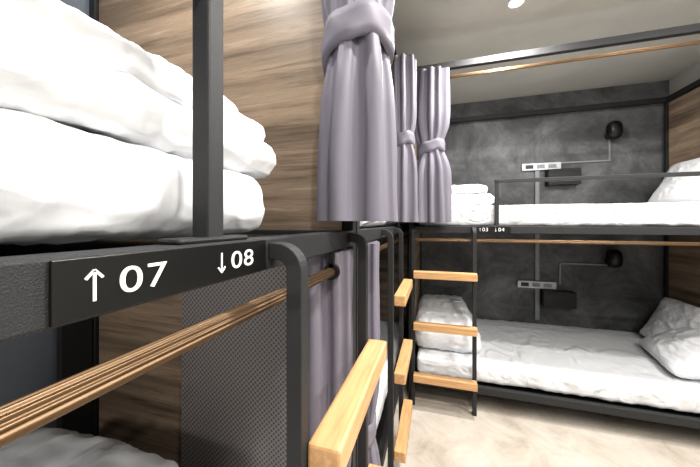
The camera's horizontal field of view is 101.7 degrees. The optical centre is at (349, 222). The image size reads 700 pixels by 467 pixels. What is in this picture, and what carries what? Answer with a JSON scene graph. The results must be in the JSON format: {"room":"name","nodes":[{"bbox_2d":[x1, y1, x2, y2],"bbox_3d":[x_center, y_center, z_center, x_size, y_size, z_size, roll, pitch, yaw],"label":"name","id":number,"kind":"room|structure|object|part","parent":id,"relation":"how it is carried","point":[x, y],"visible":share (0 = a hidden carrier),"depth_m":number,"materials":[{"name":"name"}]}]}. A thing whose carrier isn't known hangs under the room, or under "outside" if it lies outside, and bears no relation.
{"room":"dormitory","nodes":[
{"label":"dormitory","id":0,"kind":"room"},
{"bbox_2d":[0,0,88,426],"bbox_3d":[-1.260,-0.010,0.913,0.100,2.580,5.620,0,0,17],"label":"wall","id":1,"kind":"structure","parent":0,"point":[28,364],"depth_m":1.04,"materials":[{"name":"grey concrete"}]},
{"bbox_2d":[508,0,524,7],"bbox_3d":[0.974,-1.294,1.670,0.086,0.012,0.086,0,0,17],"label":"recessed light","id":2,"kind":"object","parent":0,"point":[512,3],"depth_m":1.67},
{"bbox_2d":[405,80,668,331],"bbox_3d":[1.266,-0.010,3.138,3.650,2.580,0.100,0,0,17],"label":"wall","id":3,"kind":"structure","parent":0,"point":[624,298],"depth_m":2.83,"materials":[{"name":"concrete"}]},
{"bbox_2d":[517,280,555,288],"bbox_3d":[1.883,0.623,2.882,0.340,0.070,0.032,0,0,17],"label":"outlet panel","id":4,"kind":"object","parent":3,"relation":"attached to","point":[520,283],"visible":1,"depth_m":2.87,"materials":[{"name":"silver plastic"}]},
{"bbox_2d":[535,170,538,319],"bbox_3d":[1.894,0.221,2.885,0.038,1.518,0.019,0,0,17],"label":"cable trunking","id":5,"kind":"object","parent":3,"relation":"attached to","point":[536,171],"visible":0.72,"depth_m":2.88,"materials":[{"name":"grey plastic"}]},
{"bbox_2d":[521,162,560,170],"bbox_3d":[1.922,-0.567,2.870,0.340,0.070,0.032,0,0,17],"label":"outlet panel","id":6,"kind":"object","parent":3,"relation":"attached to","point":[552,165],"visible":0.97,"depth_m":2.86,"materials":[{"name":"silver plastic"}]},
{"bbox_2d":[540,289,576,308],"bbox_3d":[2.041,0.743,2.797,0.270,0.155,0.103,0,0,17],"label":"storage box","id":7,"kind":"object","parent":3,"relation":"attached to","point":[548,297],"visible":1,"depth_m":2.76,"materials":[{"name":"black plastic"}]},
{"bbox_2d":[545,168,581,185],"bbox_3d":[2.079,-0.448,2.785,0.270,0.155,0.103,0,0,17],"label":"storage box","id":8,"kind":"object","parent":3,"relation":"attached to","point":[565,172],"visible":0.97,"depth_m":2.74,"materials":[{"name":"black plastic"}]},
{"bbox_2d":[559,263,607,284],"bbox_3d":[2.277,0.501,2.772,0.417,0.217,0.014,0,0,17],"label":"conduit","id":9,"kind":"object","parent":3,"relation":"attached to","point":[559,263],"visible":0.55,"depth_m":2.79,"materials":[{"name":"grey metal"}]},
{"bbox_2d":[561,140,610,163],"bbox_3d":[2.284,-0.690,2.770,0.402,0.204,0.014,0,0,17],"label":"conduit","id":10,"kind":"object","parent":3,"relation":"attached to","point":[609,141],"visible":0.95,"depth_m":2.73,"materials":[{"name":"grey metal"}]},
{"bbox_2d":[604,120,622,139],"bbox_3d":[2.451,-0.860,2.651,0.120,0.170,0.145,0,0,17],"label":"reading lamp","id":11,"kind":"object","parent":3,"relation":"attached to","point":[614,129],"visible":1,"depth_m":2.60,"materials":[{"name":"black plastic"}]},
{"bbox_2d":[604,249,622,267],"bbox_3d":[2.451,0.330,2.651,0.120,0.170,0.145,0,0,17],"label":"reading lamp","id":12,"kind":"object","parent":3,"relation":"attached to","point":[614,258],"visible":1,"depth_m":2.60,"materials":[{"name":"black plastic"}]},
{"bbox_2d":[383,369,699,466],"bbox_3d":[0.439,1.330,0.400,3.650,0.100,5.820,0,0,17],"label":"floor","id":13,"kind":"structure","parent":0,"point":[444,431],"depth_m":1.72,"materials":[{"name":"beige stone"}]},
{"bbox_2d":[0,0,386,466],"bbox_3d":[-0.785,0.075,0.033,1.258,2.410,2.110,0,0,17],"label":"bunk bed","id":14,"kind":"object","parent":13,"relation":"on","point":[239,397],"visible":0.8,"depth_m":0.94,"materials":[{"name":"black powder-coated metal"},{"name":"wood laminate"},{"name":"pine"}]},
{"bbox_2d":[0,106,263,248],"bbox_3d":[-0.889,-0.037,-0.108,1.063,0.116,1.698,0,0,17],"label":"mattress","id":15,"kind":"object","parent":14,"relation":"on","point":[61,183],"visible":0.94,"depth_m":0.26,"materials":[{"name":"white fabric"}]},
{"bbox_2d":[0,0,276,179],"bbox_3d":[-0.761,-0.161,0.170,0.979,0.165,1.196,0,0,17],"label":"duvet","id":16,"kind":"object","parent":15,"relation":"on","point":[57,63],"visible":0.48,"depth_m":0.28,"materials":[{"name":"white fabric"}]},
{"bbox_2d":[49,240,265,326],"bbox_3d":[-0.158,0.046,0.299,0.004,0.043,0.242,0,0,17],"label":"number sign","id":17,"kind":"object","parent":14,"relation":"attached to","point":[86,287],"visible":1,"depth_m":0.24,"materials":[{"name":"black metal"}]},
{"bbox_2d":[0,250,339,447],"bbox_3d":[-0.315,0.104,-0.192,0.040,0.072,1.879,0,0,17],"label":"curtain rod","id":18,"kind":"object","parent":14,"relation":"attached to","point":[25,414],"depth_m":0.22,"materials":[{"name":"brown wood"}]},
{"bbox_3d":[-0.373,-0.135,-0.342,0.031,0.314,1.534,0,0,17],"label":"guard rail","id":19,"kind":"part","parent":14,"relation":"part of","materials":[{"name":"grey metal"}]},
{"bbox_3d":[-0.837,0.015,0.049,1.070,2.170,2.104,0,0,17],"label":"panel","id":20,"kind":"part","parent":14,"relation":"part of","materials":[{"name":"brown wood"}]},
{"bbox_2d":[306,248,352,466],"bbox_3d":[-0.066,0.568,0.800,0.159,0.985,0.211,0,0,17],"label":"curtain","id":21,"kind":"object","parent":14,"relation":"hanging from","point":[330,322],"visible":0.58,"depth_m":0.72,"materials":[{"name":"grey fabric"}]},
{"bbox_2d":[317,0,397,220],"bbox_3d":[0.015,-0.530,0.770,0.232,1.050,0.227,0,0,17],"label":"curtain","id":22,"kind":"object","parent":14,"relation":"hanging from","point":[357,165],"visible":1,"depth_m":0.69,"materials":[{"name":"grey fabric"}]},
{"bbox_3d":[-0.842,1.050,0.045,1.055,0.120,2.007,0,0,17],"label":"mattress","id":23,"kind":"object","parent":14,"relation":"on","visible":0},
{"bbox_2d":[0,426,174,466],"bbox_3d":[-0.828,0.819,0.566,0.761,0.370,0.832,0,0,17],"label":"duvet","id":24,"kind":"object","parent":23,"relation":"on","point":[45,446],"visible":0.98,"depth_m":0.81,"materials":[{"name":"white fabric"}]},
{"bbox_2d":[356,37,412,466],"bbox_3d":[-0.171,0.075,2.068,1.258,2.410,2.110,0,0,17],"label":"bunk bed","id":25,"kind":"object","parent":13,"relation":"on","point":[395,285],"visible":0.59,"depth_m":1.46,"materials":[{"name":"black powder-coated metal"},{"name":"wood laminate"},{"name":"pine"}]},
{"bbox_2d":[367,241,380,465],"bbox_3d":[0.045,0.568,1.098,0.141,0.985,0.287,0,0,17],"label":"curtain","id":26,"kind":"object","parent":25,"relation":"hanging from","point":[373,246],"visible":0.33,"depth_m":1.04,"materials":[{"name":"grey fabric"}]},
{"bbox_2d":[360,221,404,227],"bbox_3d":[-0.228,-0.042,2.084,1.059,0.126,1.957,0,0,17],"label":"mattress","id":27,"kind":"object","parent":25,"relation":"on","point":[362,223],"visible":0.11,"depth_m":1.52,"materials":[{"name":"white fabric"}]},
{"bbox_2d":[376,321,404,431],"bbox_3d":[-0.227,1.050,2.084,1.058,0.120,1.956,0,0,17],"label":"mattress","id":28,"kind":"object","parent":25,"relation":"on","point":[383,385],"visible":0.08,"depth_m":1.96,"materials":[{"name":"white fabric"}]},
{"bbox_3d":[-0.222,0.015,2.083,1.070,2.170,2.104,0,0,17],"label":"panel","id":29,"kind":"part","parent":25,"relation":"part of","materials":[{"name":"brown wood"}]},
{"bbox_2d":[379,233,408,250],"bbox_3d":[0.313,0.120,1.922,0.040,0.040,2.038,0,0,17],"label":"curtain rod","id":30,"kind":"object","parent":25,"relation":"attached to","point":[385,245],"depth_m":1.52,"materials":[{"name":"brown wood"}]},
{"bbox_2d":[388,53,418,221],"bbox_3d":[0.345,-0.530,1.855,0.191,1.050,0.220,0,0,17],"label":"curtain","id":31,"kind":"object","parent":25,"relation":"hanging from","point":[404,70],"visible":0.79,"depth_m":1.78,"materials":[{"name":"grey fabric"}]},
{"bbox_2d":[409,23,699,428],"bbox_3d":[1.628,0.075,2.262,2.190,2.410,1.288,0,0,17],"label":"bunk bed","id":32,"kind":"object","parent":13,"relation":"on","point":[682,107],"visible":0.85,"depth_m":1.91,"materials":[{"name":"black painted metal"},{"name":"pine"},{"name":"wood laminate"}]},
{"bbox_2d":[414,66,451,221],"bbox_3d":[0.565,-0.530,1.982,0.268,1.050,0.146,0,0,17],"label":"curtain","id":33,"kind":"object","parent":32,"relation":"hanging from","point":[433,83],"visible":0.84,"depth_m":1.93,"materials":[{"name":"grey fabric"}]},
{"bbox_2d":[478,227,510,232],"bbox_3d":[0.961,0.046,1.901,0.200,0.043,0.004,0,0,17],"label":"number sign","id":34,"kind":"object","parent":32,"relation":"attached to","point":[480,229],"visible":1,"depth_m":1.90,"materials":[{"name":"black"}]},
{"bbox_3d":[1.644,0.015,2.314,2.184,2.170,1.100,0,0,17],"label":"panel","id":35,"kind":"part","parent":32,"relation":"part of","materials":[{"name":"grey concrete"}]},
{"bbox_2d":[415,237,699,245],"bbox_3d":[1.478,0.120,1.766,2.118,0.040,0.040,0,0,17],"label":"curtain rod","id":36,"kind":"object","parent":32,"relation":"attached to","point":[416,239],"visible":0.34,"depth_m":1.79,"materials":[{"name":"brown wood"}]},
{"bbox_2d":[416,318,699,413],"bbox_3d":[1.643,1.046,2.315,2.097,0.129,1.096,0,0,17],"label":"mattress","id":37,"kind":"object","parent":32,"relation":"on","point":[604,364],"visible":0.66,"depth_m":2.01,"materials":[{"name":"white fabric"}]},
{"bbox_2d":[415,294,482,352],"bbox_3d":[0.861,0.858,2.579,0.531,0.281,0.929,0,0,17],"label":"duvet","id":38,"kind":"object","parent":37,"relation":"on","point":[433,308],"visible":0.82,"depth_m":2.23,"materials":[{"name":"white fabric"}]},
{"bbox_2d":[639,326,699,379],"bbox_3d":[2.287,0.866,1.945,0.336,0.272,0.547,0,0,28],"label":"pillow","id":39,"kind":"object","parent":37,"relation":"on","point":[677,350],"visible":0.98,"depth_m":1.88,"materials":[{"name":"white fabric"}]},
{"bbox_2d":[639,297,699,336],"bbox_3d":[2.520,0.792,2.164,0.262,0.351,0.601,0,0,17],"label":"pillow","id":40,"kind":"object","parent":37,"relation":"on","point":[671,313],"visible":0.55,"depth_m":2.22,"materials":[{"name":"white fabric"}]},
{"bbox_2d":[417,202,699,226],"bbox_3d":[1.643,-0.053,2.314,2.093,0.148,1.094,0,0,17],"label":"mattress","id":41,"kind":"object","parent":32,"relation":"on","point":[682,214],"visible":0.87,"depth_m":1.80,"materials":[{"name":"white fabric"}]},
{"bbox_2d":[452,184,493,205],"bbox_3d":[0.884,-0.206,2.512,0.581,0.181,0.910,0,0,17],"label":"duvet","id":42,"kind":"object","parent":41,"relation":"on","point":[462,195],"visible":0.3,"depth_m":2.06,"materials":[{"name":"white fabric"}]},
{"bbox_2d":[648,158,699,202],"bbox_3d":[2.494,-0.308,2.088,0.247,0.334,0.582,0,0,17],"label":"pillow","id":43,"kind":"object","parent":41,"relation":"on","point":[686,188],"visible":0.84,"depth_m":2.08,"materials":[{"name":"white fabric"}]},
{"bbox_2d":[450,40,699,78],"bbox_3d":[1.479,-1.025,1.766,2.118,0.040,0.040,0,0,17],"label":"curtain rod","id":44,"kind":"object","parent":32,"relation":"attached to","point":[696,42],"depth_m":1.77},
{"bbox_3d":[1.707,-0.135,1.698,1.618,0.314,0.031,0,0,17],"label":"guard rail","id":45,"kind":"part","parent":32,"relation":"part of","materials":[{"name":"grey"}]},
{"bbox_2d":[392,0,699,104],"bbox_3d":[0.439,-1.350,0.400,3.650,0.100,5.820,0,0,17],"label":"ceiling","id":46,"kind":"structure","parent":0,"point":[434,31],"depth_m":2.02,"materials":[{"name":"paint"}]},
{"bbox_2d":[669,61,699,94],"bbox_3d":[2.139,-0.010,-0.113,0.100,2.580,5.620,0,0,17],"label":"wall","id":47,"kind":"structure","parent":0,"point":[690,75],"depth_m":2.43,"materials":[{"name":"paint"}]}
]}

